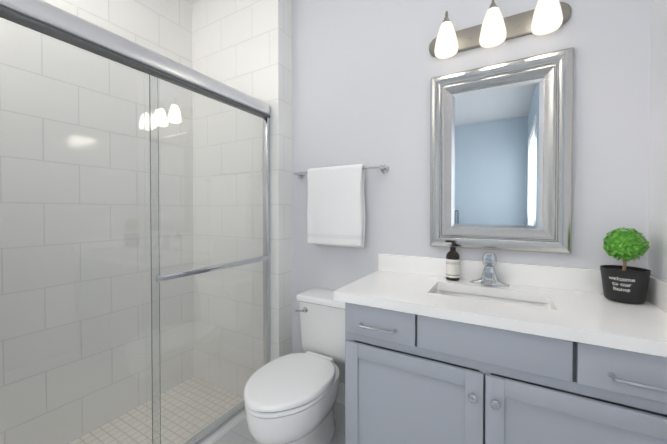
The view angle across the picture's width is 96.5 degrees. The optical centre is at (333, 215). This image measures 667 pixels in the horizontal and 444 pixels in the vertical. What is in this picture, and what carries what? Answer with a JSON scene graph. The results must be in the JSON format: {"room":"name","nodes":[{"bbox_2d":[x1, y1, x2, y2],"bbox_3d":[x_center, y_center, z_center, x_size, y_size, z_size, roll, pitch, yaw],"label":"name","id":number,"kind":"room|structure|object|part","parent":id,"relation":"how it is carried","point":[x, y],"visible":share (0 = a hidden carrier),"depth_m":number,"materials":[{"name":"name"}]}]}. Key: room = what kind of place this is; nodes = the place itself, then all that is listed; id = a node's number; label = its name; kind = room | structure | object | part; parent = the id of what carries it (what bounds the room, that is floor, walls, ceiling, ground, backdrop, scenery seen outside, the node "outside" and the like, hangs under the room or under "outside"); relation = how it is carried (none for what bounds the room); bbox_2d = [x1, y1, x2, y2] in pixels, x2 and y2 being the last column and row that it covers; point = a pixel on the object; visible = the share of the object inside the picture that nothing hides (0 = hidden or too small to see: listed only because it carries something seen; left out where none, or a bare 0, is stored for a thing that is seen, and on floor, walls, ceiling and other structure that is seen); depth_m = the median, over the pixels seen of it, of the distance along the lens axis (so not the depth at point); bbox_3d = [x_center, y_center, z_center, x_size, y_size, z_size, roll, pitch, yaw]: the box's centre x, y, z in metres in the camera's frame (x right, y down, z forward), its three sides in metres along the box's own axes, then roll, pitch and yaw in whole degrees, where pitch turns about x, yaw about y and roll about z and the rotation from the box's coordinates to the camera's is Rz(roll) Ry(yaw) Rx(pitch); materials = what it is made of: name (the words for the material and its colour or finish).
{"room":"bathroom","nodes":[
{"label":"bathroom","id":0,"kind":"room"},
{"bbox_2d":[213,402,344,443],"bbox_3d":[-0.722,1.381,-0.511,1.984,0.250,5.270,0,1,30],"label":"floor","id":1,"kind":"structure","parent":0,"point":[239,433],"depth_m":1.68,"materials":[{"name":"grey tile"}]},
{"bbox_2d":[244,288,344,443],"bbox_3d":[-0.145,0.859,1.590,0.432,0.739,0.785,0,1,30],"label":"toilet","id":2,"kind":"object","parent":1,"relation":"on","point":[290,398],"visible":0.94,"depth_m":1.46,"materials":[{"name":"white ceramic"}]},
{"bbox_3d":[-0.207,0.817,1.480,0.384,0.052,0.533,0,1,30],"label":"seat","id":3,"kind":"part","parent":2,"relation":"part of","materials":[{"name":"white plastic"}]},
{"bbox_3d":[-0.189,1.037,1.515,0.372,0.386,0.598,0,1,30],"label":"bowl","id":4,"kind":"part","parent":2,"relation":"part of","materials":[{"name":"white ceramic"}]},
{"bbox_3d":[-0.195,0.574,1.808,0.073,0.034,0.032,0,1,30],"label":"lever","id":5,"kind":"part","parent":2,"relation":"part of","materials":[{"name":"silver metal"}]},
{"bbox_3d":[-0.005,0.670,1.829,0.432,0.367,0.226,0,1,30],"label":"tank","id":6,"kind":"part","parent":2,"relation":"part of","materials":[{"name":"white ceramic"}]},
{"bbox_2d":[333,253,666,443],"bbox_3d":[0.638,0.709,1.265,1.162,1.048,0.576,0,1,30],"label":"bathroom vanity","id":7,"kind":"object","parent":1,"relation":"on","point":[488,349],"visible":0.96,"depth_m":1.08,"materials":[{"name":"grey wood"}]},
{"bbox_2d":[333,270,666,356],"bbox_3d":[0.642,0.356,1.268,1.162,0.040,0.558,0,1,30],"label":"countertop","id":8,"kind":"structure","parent":7,"relation":"on","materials":[{"name":"white stone"}]},
{"bbox_2d":[445,240,459,280],"bbox_3d":[0.615,0.229,1.535,0.070,0.204,0.068,0,1,30],"label":"soap bottle","id":9,"kind":"object","parent":8,"relation":"on","point":[452,264],"visible":1,"depth_m":1.51,"materials":[{"name":"black"}]},
{"bbox_2d":[470,253,509,285],"bbox_3d":[0.738,0.259,1.411,0.172,0.150,0.135,0,1,30],"label":"faucet","id":10,"kind":"object","parent":8,"relation":"on","point":[489,276],"depth_m":1.43,"materials":[{"name":"silver metal"}]},
{"bbox_2d":[434,290,550,308],"bbox_3d":[0.662,0.450,1.281,0.491,0.147,0.269,0,1,30],"label":"sink","id":11,"kind":"object","parent":8,"relation":"in","point":[518,300],"depth_m":1.36,"materials":[{"name":"white ceramic"}]},
{"bbox_2d":[600,227,650,303],"bbox_3d":[1.147,0.191,1.173,0.144,0.290,0.144,0,1,30],"label":"topiary","id":12,"kind":"object","parent":8,"relation":"on","point":[624,283],"visible":1,"depth_m":1.14,"materials":[{"name":"black"}]},
{"bbox_3d":[1.147,0.178,1.173,0.012,0.085,0.012,0,1,30],"label":"stem","id":13,"kind":"part","parent":12,"relation":"part of","materials":[{"name":"brown wood"}]},
{"bbox_2d":[600,265,650,303],"bbox_3d":[1.147,0.272,1.174,0.144,0.128,0.144,0,1,30],"label":"pot","id":14,"kind":"object","parent":12,"relation":"attached to","point":[623,284],"depth_m":1.13,"materials":[{"name":"black"}]},
{"bbox_2d":[292,0,651,382],"bbox_3d":[0.579,-0.173,1.692,1.946,3.300,0.120,0,1,30],"label":"wall","id":15,"kind":"structure","parent":0,"point":[364,72],"depth_m":1.69,"materials":[{"name":"white paint"}]},
{"bbox_2d":[336,381,344,404],"bbox_3d":[0.004,1.154,1.962,0.696,0.140,0.014,0,1,30],"label":"baseboard","id":16,"kind":"structure","parent":15,"relation":"attached to","point":[341,396],"depth_m":1.93,"materials":[{"name":"white paint"}]},
{"bbox_2d":[293,164,388,247],"bbox_3d":[0.015,-0.057,1.888,0.668,0.503,0.104,0,1,30],"label":"towel rail","id":17,"kind":"object","parent":15,"relation":"attached to","point":[335,209],"visible":1,"depth_m":1.83,"materials":[{"name":"silver metal"}]},
{"bbox_2d":[307,164,364,247],"bbox_3d":[0.007,-0.057,1.868,0.401,0.505,0.063,0,1,30],"label":"towel","id":18,"kind":"object","parent":17,"relation":"hanging from","point":[335,203],"depth_m":1.83,"materials":[{"name":"fabric"}]},
{"bbox_2d":[429,0,571,58],"bbox_3d":[0.756,-0.918,1.417,0.619,0.229,0.162,0,1,30],"label":"sconce","id":19,"kind":"object","parent":15,"relation":"attached to","point":[495,28],"visible":1,"depth_m":1.40,"materials":[{"name":"white glass"}]},
{"bbox_2d":[430,47,573,253],"bbox_3d":[0.796,-0.288,1.474,0.615,0.916,0.037,0,1,30],"label":"mirror","id":20,"kind":"object","parent":15,"relation":"attached to","point":[501,156],"visible":1,"depth_m":1.45,"materials":[{"name":"silver metal"}]},
{"bbox_3d":[0.801,-0.288,1.482,0.407,0.708,0.003,0,1,30],"label":"glass","id":21,"kind":"part","parent":20,"relation":"part of","materials":[{"name":"blue"}]},
{"bbox_2d":[648,0,666,280],"bbox_3d":[0.829,-0.155,0.296,0.120,3.300,2.050,0,1,30],"label":"wall","id":22,"kind":"structure","parent":0,"point":[657,240],"depth_m":1.14,"materials":[{"name":"white paint"}]},
{"label":"outside","id":23,"kind":"structure","parent":0,"visible":0},
{"bbox_2d":[0,0,193,443],"bbox_3d":[-1.647,-0.173,1.722,0.120,3.300,1.753,0,1,30],"label":"wall","id":24,"kind":"structure","parent":23,"point":[162,27],"depth_m":1.85,"materials":[{"name":"tile"}]},
{"bbox_2d":[68,377,243,443],"bbox_3d":[-1.264,1.415,1.533,0.993,0.130,1.773,0,1,30],"label":"shower floor","id":25,"kind":"structure","parent":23,"point":[190,390],"depth_m":1.98,"materials":[{"name":"tile"}]},
{"bbox_2d":[192,0,291,397],"bbox_3d":[-0.749,-0.181,2.370,1.031,3.300,0.267,0,1,30],"label":"wall","id":26,"kind":"structure","parent":23,"point":[244,46],"depth_m":2.18,"materials":[{"name":"tile"}]},
{"bbox_2d":[201,410,245,443],"bbox_3d":[-0.858,1.346,1.357,0.115,0.272,1.632,0,1,30],"label":"sill","id":27,"kind":"structure","parent":26,"relation":"attached to","point":[224,429],"depth_m":1.68,"materials":[{"name":"white stone"}]},
{"bbox_2d":[0,0,270,443],"bbox_3d":[-0.857,0.230,1.342,0.087,1.960,1.631,0,1,30],"label":"shower door","id":28,"kind":"structure","parent":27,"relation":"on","point":[45,18],"depth_m":1.36,"materials":[{"name":"clear glass"}]}
]}

